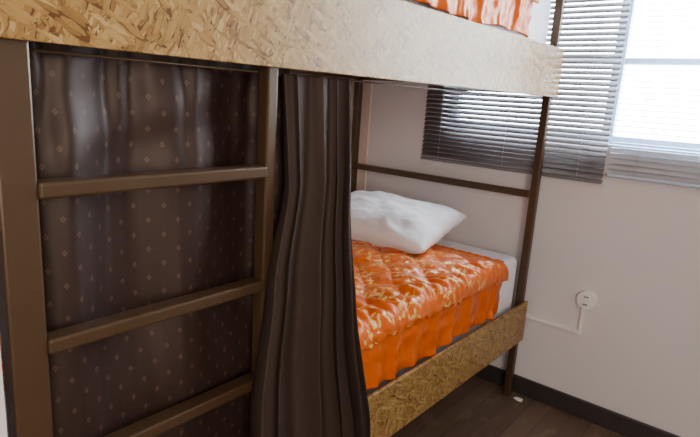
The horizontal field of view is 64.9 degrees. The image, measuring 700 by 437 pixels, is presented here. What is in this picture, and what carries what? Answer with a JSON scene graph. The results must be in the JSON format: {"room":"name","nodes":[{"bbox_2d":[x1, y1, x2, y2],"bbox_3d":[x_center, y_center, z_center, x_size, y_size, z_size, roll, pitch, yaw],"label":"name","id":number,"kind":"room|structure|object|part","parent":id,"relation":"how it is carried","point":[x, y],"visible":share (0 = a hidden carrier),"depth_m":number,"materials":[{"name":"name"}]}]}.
{"room":"dormitory","nodes":[
{"label":"dormitory","id":0,"kind":"room"},
{"bbox_2d":[0,351,7,436],"bbox_3d":[-1.547,-0.132,0.404,1.175,2.550,1.862,14,16,38],"label":"wall","id":1,"kind":"structure","parent":0,"point":[3,425],"depth_m":0.84,"materials":[{"name":"paint"}]},
{"bbox_2d":[303,74,354,134],"bbox_3d":[-0.677,-0.488,2.249,0.100,2.550,2.138,14,16,38],"label":"wall","id":2,"kind":"structure","parent":0,"point":[353,83],"depth_m":2.98,"materials":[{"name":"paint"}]},
{"bbox_2d":[390,376,625,436],"bbox_3d":[-0.001,1.243,0.773,3.595,0.100,4.250,14,16,38],"label":"floor","id":3,"kind":"structure","parent":0,"point":[478,407],"depth_m":2.39,"materials":[{"name":"brown wood"}]},
{"bbox_2d":[0,0,565,436],"bbox_3d":[-0.225,-0.203,1.903,1.065,2.200,2.100,14,16,38],"label":"bunk bed","id":4,"kind":"object","parent":3,"relation":"on","point":[360,40],"visible":0.77,"depth_m":1.09,"materials":[{"name":"brown paint"}]},
{"bbox_3d":[-0.499,0.020,0.823,0.044,2.200,0.053,14,16,38],"label":"post","id":5,"kind":"part","parent":4,"relation":"part of","materials":[{"name":"brown paint"}]},
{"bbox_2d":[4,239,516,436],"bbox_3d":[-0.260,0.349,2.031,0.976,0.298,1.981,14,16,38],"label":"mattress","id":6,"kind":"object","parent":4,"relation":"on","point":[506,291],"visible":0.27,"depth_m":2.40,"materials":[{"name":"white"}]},
{"bbox_2d":[0,239,508,390],"bbox_3d":[-0.275,0.306,1.939,0.976,0.258,1.817,14,16,38],"label":"comforter","id":7,"kind":"object","parent":6,"relation":"on","point":[409,306],"visible":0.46,"depth_m":1.93,"materials":[{"name":"orange fabric"}]},
{"bbox_2d":[351,190,466,253],"bbox_3d":[0.158,0.005,2.549,0.640,0.213,0.411,12,15,34],"label":"pillow","id":8,"kind":"object","parent":7,"relation":"on","point":[378,218],"visible":0.77,"depth_m":2.38,"materials":[{"name":"white fabric"}]},
{"bbox_2d":[29,48,540,98],"bbox_3d":[0.161,-0.372,1.547,0.004,0.004,1.986,14,16,38],"label":"curtain rod","id":9,"kind":"object","parent":4,"relation":"attached to","point":[30,49],"visible":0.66,"depth_m":1.01,"materials":[{"name":"brown paint"}]},
{"bbox_2d":[28,41,289,436],"bbox_3d":[-0.350,0.162,1.139,0.060,0.980,0.567,14,16,38],"label":"curtain","id":10,"kind":"object","parent":9,"relation":"hanging from","point":[103,255],"visible":0.76,"depth_m":1.05,"materials":[{"name":"brown fabric"}]},
{"bbox_2d":[251,72,370,436],"bbox_3d":[-0.097,0.267,1.332,0.169,1.190,0.501,14,16,38],"label":"curtain","id":11,"kind":"object","parent":9,"relation":"hanging from","point":[309,379],"visible":1,"depth_m":1.30,"materials":[{"name":"brown fabric"}]},
{"bbox_3d":[-0.605,-0.624,2.140,0.034,0.040,2.008,14,16,38],"label":"rail","id":12,"kind":"part","parent":4,"relation":"part of","materials":[{"name":"brown paint"}]},
{"bbox_3d":[0.029,-0.427,2.986,0.034,2.200,0.034,14,16,38],"label":"post","id":13,"kind":"part","parent":4,"relation":"part of","materials":[{"name":"brown paint"}]},
{"bbox_3d":[0.438,-0.660,2.598,0.984,0.040,0.032,14,16,38],"label":"rail","id":14,"kind":"part","parent":4,"relation":"part of","materials":[{"name":"brown paint"}]},
{"bbox_3d":[0.410,-0.197,2.702,0.985,0.030,0.026,14,16,38],"label":"rail","id":15,"kind":"part","parent":4,"relation":"part of","materials":[{"name":"brown paint"}]},
{"bbox_2d":[403,0,550,43],"bbox_3d":[-0.194,-0.710,1.796,0.976,0.298,1.981,14,16,38],"label":"mattress","id":16,"kind":"object","parent":4,"relation":"on","point":[540,13],"visible":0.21,"depth_m":2.13,"materials":[{"name":"white"}]},
{"bbox_2d":[414,0,538,36],"bbox_3d":[-0.218,-0.767,1.689,0.972,0.233,1.786,14,16,38],"label":"comforter","id":17,"kind":"object","parent":16,"relation":"on","point":[514,15],"visible":0.99,"depth_m":1.82,"materials":[{"name":"orange fabric"}]},
{"bbox_3d":[0.809,-0.239,2.359,0.033,2.200,0.029,14,16,38],"label":"post","id":18,"kind":"part","parent":4,"relation":"part of","materials":[{"name":"brown paint"}]},
{"bbox_2d":[356,80,699,436],"bbox_3d":[1.387,-0.309,2.029,3.595,2.550,0.152,14,16,38],"label":"wall","id":19,"kind":"structure","parent":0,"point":[633,244],"depth_m":2.34,"materials":[{"name":"paint"}]},
{"bbox_2d":[421,0,631,183],"bbox_3d":[0.735,-0.852,2.375,0.870,1.293,0.036,14,16,38],"label":"window blind","id":20,"kind":"object","parent":19,"relation":"attached to","point":[533,112],"visible":0.67,"depth_m":2.33,"materials":[{"name":"grey metal"}]},
{"bbox_3d":[0.696,-0.228,2.514,0.870,0.014,0.024,14,16,38],"label":"rail","id":21,"kind":"part","parent":20,"relation":"part of","materials":[{"name":"grey metal"}]},
{"bbox_2d":[526,308,584,333],"bbox_3d":[0.896,0.418,2.474,0.296,0.120,0.014,14,16,38],"label":"duct","id":22,"kind":"object","parent":19,"relation":"attached to","point":[579,331],"visible":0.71,"depth_m":2.43,"materials":[{"name":"white plastic"}]},
{"bbox_2d":[449,0,699,154],"bbox_3d":[1.227,-0.784,2.065,1.860,1.060,0.100,14,16,38],"label":"window","id":23,"kind":"structure","parent":19,"relation":"attached to","point":[625,60],"depth_m":2.20,"materials":[{"name":"white paint"}]},
{"bbox_2d":[474,364,679,436],"bbox_3d":[1.301,0.910,2.212,3.300,0.085,0.016,14,16,38],"label":"baseboard","id":24,"kind":"structure","parent":19,"relation":"attached to","point":[611,420],"depth_m":2.44,"materials":[{"name":"paint"}]},
{"bbox_2d":[577,290,597,308],"bbox_3d":[1.012,0.349,2.353,0.084,0.084,0.030,14,16,38],"label":"wall outlet","id":25,"kind":"object","parent":19,"relation":"attached to","point":[586,299],"visible":1,"depth_m":2.34,"materials":[{"name":"white plastic"}]},
{"bbox_2d":[581,301,588,307],"bbox_3d":[1.004,0.367,2.349,0.029,0.029,0.007,14,16,38],"label":"socket","id":26,"kind":"object","parent":25,"relation":"attached to","point":[584,304],"depth_m":2.35,"materials":[{"name":"white plastic"}]},
{"bbox_2d":[583,294,589,300],"bbox_3d":[1.006,0.334,2.342,0.029,0.029,0.007,14,16,38],"label":"socket","id":27,"kind":"object","parent":25,"relation":"attached to","point":[586,297],"depth_m":2.34,"materials":[{"name":"white plastic"}]},
{"bbox_2d":[606,1,699,187],"bbox_3d":[1.509,-0.681,1.749,1.120,1.258,0.036,14,16,38],"label":"window blind","id":28,"kind":"object","parent":19,"relation":"attached to","point":[686,184],"visible":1,"depth_m":2.07,"materials":[{"name":"metal"}]},
{"bbox_3d":[1.508,-0.668,1.752,0.921,1.215,0.028,14,16,38],"label":"ladder cord","id":29,"kind":"part","parent":28,"relation":"part of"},
{"bbox_3d":[1.471,-0.075,1.884,1.120,0.014,0.024,14,16,38],"label":"rail","id":30,"kind":"part","parent":28,"relation":"part of","materials":[{"name":"metal"}]}
]}

